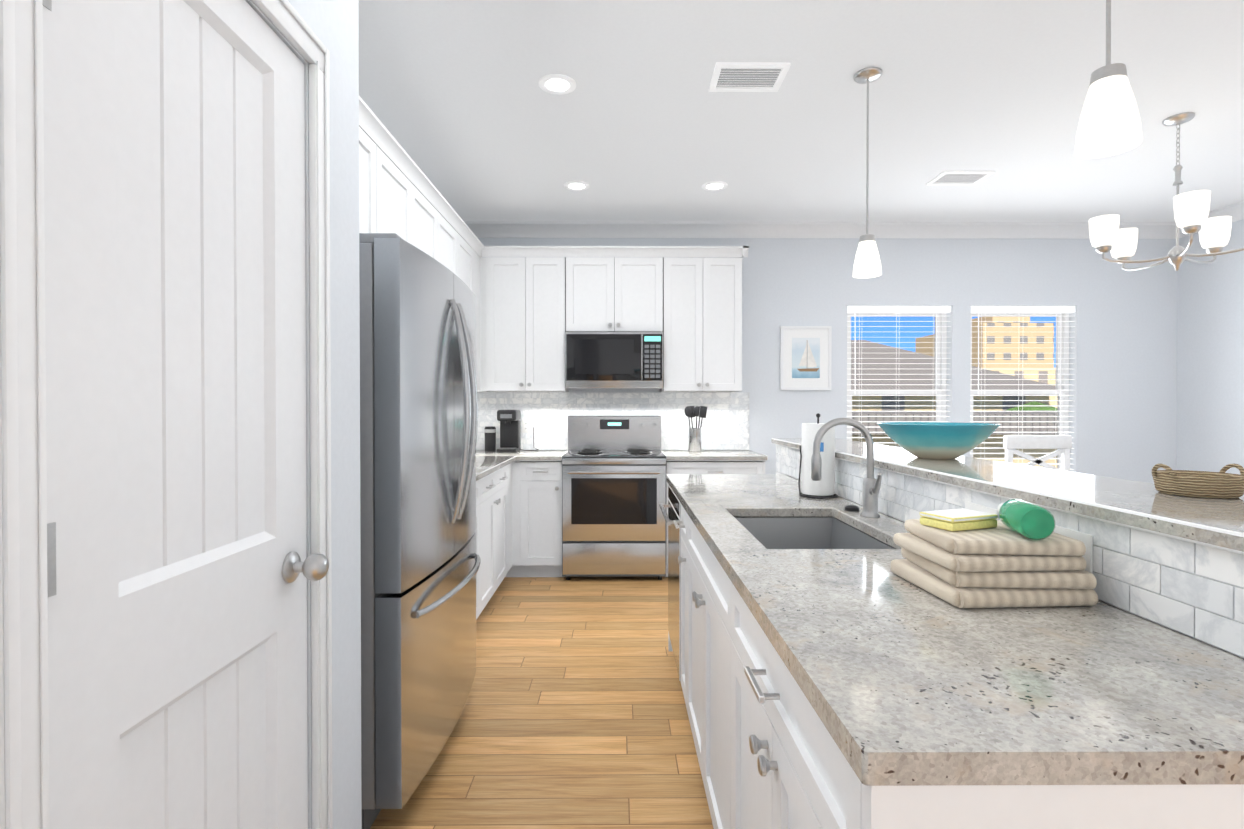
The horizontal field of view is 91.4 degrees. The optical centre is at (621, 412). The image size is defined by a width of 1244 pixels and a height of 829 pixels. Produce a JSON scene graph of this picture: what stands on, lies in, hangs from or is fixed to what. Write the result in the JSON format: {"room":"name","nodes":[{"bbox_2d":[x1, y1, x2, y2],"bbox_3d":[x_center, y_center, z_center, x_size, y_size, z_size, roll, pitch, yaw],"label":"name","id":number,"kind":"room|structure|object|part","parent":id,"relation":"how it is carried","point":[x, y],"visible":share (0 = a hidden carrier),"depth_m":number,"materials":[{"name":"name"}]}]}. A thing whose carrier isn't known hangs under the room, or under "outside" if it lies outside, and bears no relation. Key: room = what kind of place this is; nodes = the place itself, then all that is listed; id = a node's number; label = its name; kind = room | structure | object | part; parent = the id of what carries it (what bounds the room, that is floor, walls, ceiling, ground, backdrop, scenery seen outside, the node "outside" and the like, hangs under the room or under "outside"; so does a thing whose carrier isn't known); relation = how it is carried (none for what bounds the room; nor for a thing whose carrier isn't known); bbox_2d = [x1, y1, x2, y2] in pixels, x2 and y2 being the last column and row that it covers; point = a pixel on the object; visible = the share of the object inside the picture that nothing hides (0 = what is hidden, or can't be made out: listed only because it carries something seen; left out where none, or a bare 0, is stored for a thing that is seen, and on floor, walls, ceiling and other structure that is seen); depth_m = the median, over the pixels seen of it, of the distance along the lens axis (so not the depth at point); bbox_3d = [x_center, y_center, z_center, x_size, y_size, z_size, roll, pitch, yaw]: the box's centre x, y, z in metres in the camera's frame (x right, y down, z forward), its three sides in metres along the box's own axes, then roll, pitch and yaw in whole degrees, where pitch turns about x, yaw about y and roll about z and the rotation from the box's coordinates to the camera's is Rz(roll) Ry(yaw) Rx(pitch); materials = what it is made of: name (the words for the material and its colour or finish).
{"room":"kitchen","nodes":[
{"label":"kitchen","id":0,"kind":"room"},
{"bbox_2d":[245,0,361,828],"bbox_3d":[-1.041,-0.124,-0.015,0.713,2.800,3.242,0,1,0],"label":"wall","id":1,"kind":"structure","parent":0,"point":[333,25],"depth_m":1.51,"materials":[{"name":"paint"}]},
{"bbox_2d":[0,0,332,828],"bbox_3d":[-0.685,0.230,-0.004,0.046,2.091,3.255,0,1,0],"label":"door frame","id":2,"kind":"structure","parent":1,"relation":"attached to","point":[24,756],"depth_m":0.67,"materials":[{"name":"white wood"}]},
{"bbox_2d":[43,0,328,828],"bbox_3d":[-0.673,0.249,1.026,0.112,2.018,0.634,0,1,0],"label":"pantry door","id":3,"kind":"structure","parent":1,"relation":"in","point":[174,232],"depth_m":0.96,"materials":[{"name":"white wood"}]},
{"bbox_3d":[-0.686,0.226,0.726,0.012,1.614,0.034,0,1,0],"label":"door hinge","id":4,"kind":"part","parent":3,"relation":"part of","materials":[{"name":"white metal"}]},
{"bbox_3d":[-0.672,0.324,1.293,0.108,0.064,0.102,0,1,0],"label":"door knob","id":5,"kind":"part","parent":3,"relation":"part of","materials":[{"name":"silver metal"}]},
{"bbox_2d":[370,576,713,828],"bbox_3d":[1.632,1.310,1.742,6.680,0.100,7.300,0,1,0],"label":"floor","id":6,"kind":"structure","parent":0,"point":[574,714],"depth_m":2.43,"materials":[{"name":"brown wood"}]},
{"bbox_2d":[359,233,480,828],"bbox_3d":[-0.960,0.364,2.224,0.841,1.782,0.926,0,1,0],"label":"fridge","id":7,"kind":"object","parent":6,"relation":"on","point":[420,561],"visible":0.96,"depth_m":1.84,"materials":[{"name":"grey metal"}]},
{"bbox_2d":[475,454,563,619],"bbox_3d":[-0.927,0.798,3.892,0.983,0.885,2.360,0,1,0],"label":"base cabinet","id":8,"kind":"object","parent":6,"relation":"on","point":[518,530],"depth_m":4.46,"materials":[{"name":"white wood"}]},
{"bbox_2d":[484,410,537,451],"bbox_3d":[-0.895,0.144,4.908,0.425,0.335,0.281,0,1,0],"label":"coffee maker","id":9,"kind":"object","parent":8,"relation":"on","point":[510,430],"visible":0.98,"depth_m":4.89,"materials":[{"name":"black plastic"}]},
{"bbox_2d":[562,416,665,579],"bbox_3d":[-0.059,0.630,4.708,0.761,1.206,0.696,0,1,0],"label":"range","id":10,"kind":"object","parent":6,"relation":"on","point":[613,488],"visible":1,"depth_m":4.42,"materials":[{"name":"grey metal"}]},
{"bbox_2d":[664,450,766,576],"bbox_3d":[0.688,0.790,4.776,0.730,0.885,0.610,0,1,0],"label":"base cabinet","id":11,"kind":"object","parent":6,"relation":"on","point":[679,461],"depth_m":4.47,"materials":[{"name":"white wood"}]},
{"bbox_2d":[685,406,706,451],"bbox_3d":[0.597,0.127,4.905,0.184,0.368,0.103,0,1,0],"label":"utensil crock","id":12,"kind":"object","parent":11,"relation":"on","point":[695,433],"visible":1,"depth_m":4.89,"materials":[{"name":"silver metal"}]},
{"bbox_2d":[659,474,1243,828],"bbox_3d":[0.609,0.815,2.023,0.826,0.885,2.776,0,1,0],"label":"kitchen island","id":13,"kind":"object","parent":6,"relation":"on","point":[768,758],"depth_m":0.93,"materials":[{"name":"wood"}]},
{"bbox_2d":[667,474,1243,773],"bbox_3d":[0.556,0.355,1.922,0.630,0.034,2.590,0,1,0],"label":"island countertop","id":14,"kind":"structure","parent":13,"relation":"on","point":[909,680],"depth_m":0.83,"materials":[{"name":"grey stone"}]},
{"bbox_2d":[739,514,890,545],"bbox_3d":[0.556,0.475,1.838,0.404,0.229,0.644,0,1,0],"label":"sink","id":15,"kind":"object","parent":14,"relation":"in","point":[779,529],"depth_m":2.14,"materials":[{"name":"grey metal"}]},
{"bbox_2d":[798,413,837,498],"bbox_3d":[0.782,0.168,2.427,0.155,0.331,0.152,0,1,0],"label":"paper towel holder","id":16,"kind":"object","parent":14,"relation":"on","point":[823,486],"visible":0.92,"depth_m":2.38,"materials":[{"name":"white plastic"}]},
{"bbox_2d":[811,418,881,517],"bbox_3d":[0.727,0.177,1.951,0.222,0.321,0.111,0,1,0],"label":"faucet","id":17,"kind":"object","parent":14,"relation":"on","point":[871,485],"visible":1,"depth_m":1.97,"materials":[{"name":"silver metal"}]},
{"bbox_2d":[845,505,858,510],"bbox_3d":[0.792,0.328,2.093,0.047,0.017,0.047,0,1,0],"label":"stopper","id":18,"kind":"object","parent":14,"relation":"on","point":[851,508],"visible":1,"depth_m":2.08,"materials":[{"name":"black plastic"}]},
{"bbox_2d":[965,501,998,519],"bbox_3d":[0.870,0.262,1.473,0.007,0.076,0.130,0,1,0],"label":"outlet","id":19,"kind":"object","parent":14,"relation":"attached to","point":[974,506],"visible":0.1,"depth_m":1.47,"materials":[{"name":"plastic"}]},
{"bbox_2d":[891,519,1097,607],"bbox_3d":[0.713,0.286,1.187,0.280,0.116,0.259,0,1,0],"label":"towel stack","id":20,"kind":"object","parent":14,"relation":"on","point":[1001,565],"visible":0.94,"depth_m":1.08,"materials":[{"name":"beige fabric"}]},
{"bbox_2d":[920,508,997,530],"bbox_3d":[0.670,0.213,1.211,0.120,0.026,0.080,0,1,-20],"label":"sponge","id":21,"kind":"object","parent":20,"relation":"on","point":[957,519],"visible":1,"depth_m":1.18,"materials":[{"name":"yellow"}]},
{"bbox_2d":[998,499,1055,539],"bbox_3d":[0.759,0.196,1.163,0.059,0.059,0.184,0,1,15],"label":"soap bottle","id":22,"kind":"object","parent":20,"relation":"on","point":[1028,519],"visible":1,"depth_m":1.08,"materials":[{"name":"plastic"}]},
{"bbox_2d":[1054,525,1092,573],"bbox_3d":[0.871,0.265,1.193,0.007,0.076,0.130,0,1,0],"label":"outlet","id":23,"kind":"object","parent":14,"relation":"attached to","point":[1086,539],"visible":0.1,"depth_m":1.14,"materials":[{"name":"plastic"}]},
{"bbox_2d":[1003,435,1071,471],"bbox_3d":[3.058,0.702,4.292,0.480,1.070,0.415,0,1,0],"label":"chair","id":24,"kind":"object","parent":6,"relation":"on","point":[1061,444],"visible":0.29,"depth_m":4.45,"materials":[{"name":"white wood"}]},
{"bbox_2d":[358,0,1243,221],"bbox_3d":[1.632,-1.590,1.716,6.680,0.100,7.300,0,1,0],"label":"ceiling","id":25,"kind":"structure","parent":0,"point":[640,122],"depth_m":3.08,"materials":[{"name":"paint"}]},
{"bbox_2d":[539,74,575,93],"bbox_3d":[-0.304,-1.545,2.865,0.176,0.008,0.176,0,1,0],"label":"recessed light","id":26,"kind":"object","parent":25,"relation":"in","point":[557,84],"visible":1,"depth_m":2.85,"materials":[{"name":"white"}]},
{"bbox_2d":[564,181,588,190],"bbox_3d":[-0.311,-1.557,4.175,0.176,0.008,0.176,0,1,0],"label":"recessed light","id":27,"kind":"object","parent":25,"relation":"in","point":[576,185],"visible":1,"depth_m":4.17,"materials":[{"name":"white"}]},
{"bbox_2d":[702,181,727,190],"bbox_3d":[0.639,-1.557,4.181,0.176,0.008,0.176,0,1,0],"label":"recessed light","id":28,"kind":"object","parent":25,"relation":"in","point":[714,185],"visible":1,"depth_m":4.17,"materials":[{"name":"white"}]},
{"bbox_2d":[709,62,790,91],"bbox_3d":[0.581,-1.544,2.800,0.330,0.010,0.230,0,1,0],"label":"ceiling vent","id":29,"kind":"object","parent":25,"relation":"in","point":[748,76],"visible":0.98,"depth_m":2.80,"materials":[{"name":"white metal"}]},
{"bbox_2d":[853,67,881,277],"bbox_3d":[1.126,-1.090,2.787,0.124,0.918,0.124,0,1,0],"label":"pendant light","id":30,"kind":"object","parent":25,"relation":"hanging from","point":[868,75],"depth_m":2.76,"materials":[{"name":"white glass"}]},
{"bbox_3d":[1.126,-0.707,2.791,0.124,0.152,0.124,0,1,0],"label":"pendant light shade","id":31,"kind":"part","parent":30,"relation":"part of","materials":[{"name":"white glass"}]},
{"bbox_2d":[926,171,994,184],"bbox_3d":[2.239,-1.555,4.030,0.330,0.010,0.230,0,1,0],"label":"ceiling vent","id":32,"kind":"object","parent":25,"relation":"in","point":[959,177],"visible":0.94,"depth_m":4.01,"materials":[{"name":"white metal"}]},
{"bbox_2d":[1075,0,1141,158],"bbox_3d":[1.134,-1.077,1.415,0.124,0.918,0.124,0,1,0],"label":"pendant light","id":33,"kind":"object","parent":25,"relation":"hanging from","point":[1108,69],"depth_m":1.39,"materials":[{"name":"white glass"}]},
{"bbox_3d":[1.134,-0.694,1.418,0.124,0.152,0.124,0,1,0],"label":"pendant light shade","id":34,"kind":"part","parent":33,"relation":"part of","materials":[{"name":"white glass"}]},
{"bbox_2d":[1096,224,1243,270],"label":"chandelier","id":35,"kind":"object","parent":25,"relation":"hanging from","point":[1177,256],"depth_m":3.21,"materials":[{"name":"silver metal"}]},
{"bbox_2d":[1089,190,1231,257],"bbox_3d":[2.930,-0.977,3.237,0.758,0.155,0.735,0,1,0],"label":"shades","id":36,"kind":"object","parent":35,"relation":"attached to","point":[1191,208],"visible":0.9,"depth_m":3.26,"materials":[{"name":"white glass"}]},
{"bbox_2d":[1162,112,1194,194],"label":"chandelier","id":37,"kind":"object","parent":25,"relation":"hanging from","point":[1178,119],"depth_m":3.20,"materials":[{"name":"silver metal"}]},
{"bbox_2d":[478,238,1177,483],"bbox_3d":[1.613,-0.171,5.159,6.680,2.800,0.160,0,1,0],"label":"wall","id":38,"kind":"structure","parent":0,"point":[1123,365],"depth_m":5.08,"materials":[{"name":"paint"}]},
{"bbox_2d":[467,236,568,391],"bbox_3d":[-0.780,-0.725,4.781,0.680,1.115,0.556,0,1,0],"label":"upper cabinet","id":39,"kind":"object","parent":38,"relation":"attached to","point":[533,304],"depth_m":4.72,"materials":[{"name":"white wood"}]},
{"bbox_2d":[476,392,748,449],"bbox_3d":[-0.174,0.081,3.891,2.489,0.478,2.356,0,1,0],"label":"backsplash","id":40,"kind":"structure","parent":38,"relation":"attached to","point":[547,413],"depth_m":5.06,"materials":[{"name":"tile"}]},
{"bbox_2d":[522,419,530,432],"bbox_3d":[-0.796,0.110,5.053,0.072,0.116,0.008,0,1,0],"label":"electrical outlet","id":41,"kind":"object","parent":40,"relation":"attached to","point":[526,425],"visible":1,"depth_m":5.05,"materials":[{"name":"plastic"}]},
{"bbox_2d":[567,246,666,331],"bbox_3d":[-0.060,-0.957,4.887,0.759,0.653,0.349,0,1,0],"label":"upper cabinet","id":42,"kind":"object","parent":38,"relation":"attached to","point":[610,288],"depth_m":4.72,"materials":[{"name":"white wood"}]},
{"bbox_2d":[565,332,662,388],"bbox_3d":[-0.060,-0.408,4.854,0.753,0.430,0.400,0,1,0],"label":"microwave","id":43,"kind":"object","parent":42,"relation":"attached to","point":[613,360],"visible":1,"depth_m":4.66,"materials":[{"name":"silver metal"}]},
{"bbox_2d":[660,246,746,391],"bbox_3d":[0.628,-0.726,4.892,0.616,1.115,0.349,0,1,0],"label":"upper cabinet","id":44,"kind":"object","parent":38,"relation":"attached to","point":[702,341],"depth_m":4.72,"materials":[{"name":"white wood"}]},
{"bbox_2d":[780,326,831,389],"bbox_3d":[1.531,-0.453,5.062,0.423,0.531,0.022,0,1,0],"label":"picture frame","id":45,"kind":"object","parent":38,"relation":"attached to","point":[805,357],"visible":0.96,"depth_m":5.06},
{"bbox_2d":[464,221,1179,238],"bbox_3d":[1.574,-1.512,5.028,6.000,0.115,0.075,0,1,0],"label":"crown molding","id":46,"kind":"structure","parent":38,"relation":"attached to","point":[728,229],"depth_m":5.03,"materials":[{"name":"white wood"}]},
{"bbox_2d":[847,313,946,444],"bbox_3d":[2.322,-0.175,5.156,0.879,1.444,0.143,0,1,0],"label":"window","id":47,"kind":"structure","parent":38,"relation":"in","point":[941,353],"depth_m":5.17,"materials":[{"name":"plastic"}]},
{"bbox_2d":[847,306,950,447],"bbox_3d":[2.322,-0.186,5.114,0.867,1.419,0.068,0,1,0],"label":"window blinds","id":48,"kind":"object","parent":47,"relation":"attached to","point":[898,309],"visible":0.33,"depth_m":5.09,"materials":[{"name":"white plastic"}]},
{"bbox_2d":[970,313,1068,467],"bbox_3d":[3.363,-0.175,5.162,0.889,1.444,0.143,0,1,0],"label":"window","id":49,"kind":"structure","parent":38,"relation":"in","point":[1062,350],"depth_m":5.18,"materials":[{"name":"plastic"}]},
{"bbox_2d":[970,306,1074,469],"bbox_3d":[3.363,-0.186,5.120,0.877,1.419,0.068,0,1,0],"label":"window blinds","id":50,"kind":"object","parent":49,"relation":"attached to","point":[1022,309],"visible":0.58,"depth_m":5.10,"materials":[{"name":"white plastic"}]},
{"bbox_2d":[877,422,1000,458],"bbox_3d":[1.085,0.097,2.098,0.380,0.119,0.380,0,1,0],"label":"bowl","id":51,"kind":"object","parent":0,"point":[940,440],"visible":1,"depth_m":1.99,"materials":[{"name":"ceramic"}]},
{"bbox_2d":[1152,464,1243,498],"bbox_3d":[1.155,0.133,1.218,0.156,0.062,0.139,0,1,0],"label":"basket","id":52,"kind":"object","parent":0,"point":[1221,484],"visible":1,"depth_m":1.18,"materials":[{"name":"wicker"}]},
{"bbox_2d":[1176,219,1243,495],"bbox_3d":[4.748,-0.139,1.596,0.150,2.800,7.000,0,1,0],"label":"wall","id":53,"kind":"structure","parent":0,"point":[1210,375],"depth_m":4.80,"materials":[{"name":"paint"}]},
{"bbox_2d":[1179,200,1243,237],"bbox_3d":[4.635,-1.483,1.734,0.075,0.115,6.700,0,1,0],"label":"crown molding","id":54,"kind":"structure","parent":53,"relation":"attached to","point":[1236,210],"depth_m":4.60,"materials":[{"name":"white wood"}]},
{"bbox_3d":[-1.482,-0.139,1.561,0.150,2.800,7.000,0,1,0],"label":"wall","id":55,"kind":"structure","parent":0,"visible":0},
{"bbox_2d":[359,120,382,232],"bbox_3d":[-1.249,-0.866,2.424,0.324,0.640,0.542,0,1,0],"label":"upper cabinet","id":56,"kind":"object","parent":55,"relation":"attached to","point":[370,150],"depth_m":2.63,"materials":[{"name":"white wood"}]},
{"bbox_2d":[383,148,414,245],"bbox_3d":[-1.251,-0.671,2.922,0.324,1.040,0.455,0,1,0],"label":"upper cabinet","id":57,"kind":"object","parent":55,"relation":"attached to","point":[398,184],"depth_m":2.98,"materials":[{"name":"white wood"}]},
{"bbox_2d":[415,184,438,261],"bbox_3d":[-1.254,-0.675,3.373,0.324,1.040,0.456,0,1,0],"label":"upper cabinet","id":58,"kind":"object","parent":55,"relation":"attached to","point":[426,210],"depth_m":3.41,"materials":[{"name":"white wood"}]},
{"bbox_2d":[439,208,458,276],"bbox_3d":[-1.256,-0.679,3.823,0.324,1.040,0.455,0,1,0],"label":"upper cabinet","id":59,"kind":"object","parent":55,"relation":"attached to","point":[448,234],"depth_m":3.85,"materials":[{"name":"white wood"}]},
{"bbox_2d":[459,232,474,294],"bbox_3d":[-1.259,-0.683,4.273,0.324,1.040,0.455,0,1,0],"label":"upper cabinet","id":60,"kind":"object","parent":55,"relation":"attached to","point":[466,249],"depth_m":4.33,"materials":[{"name":"white wood"}]},
{"label":"outside","id":61,"kind":"structure","parent":0,"visible":0},
{"bbox_3d":[29.199,3.049,154.220,180.000,0.300,291.900,0,1,0],"label":"ground","id":62,"kind":"structure","parent":61,"visible":0},
{"bbox_2d":[851,317,1057,467],"bbox_3d":[40.401,-6.900,73.439,76.500,21.960,123.400,0,1,0],"label":"buildings","id":63,"kind":"structure","parent":62,"relation":"on","point":[926,350],"depth_m":24.97}
]}

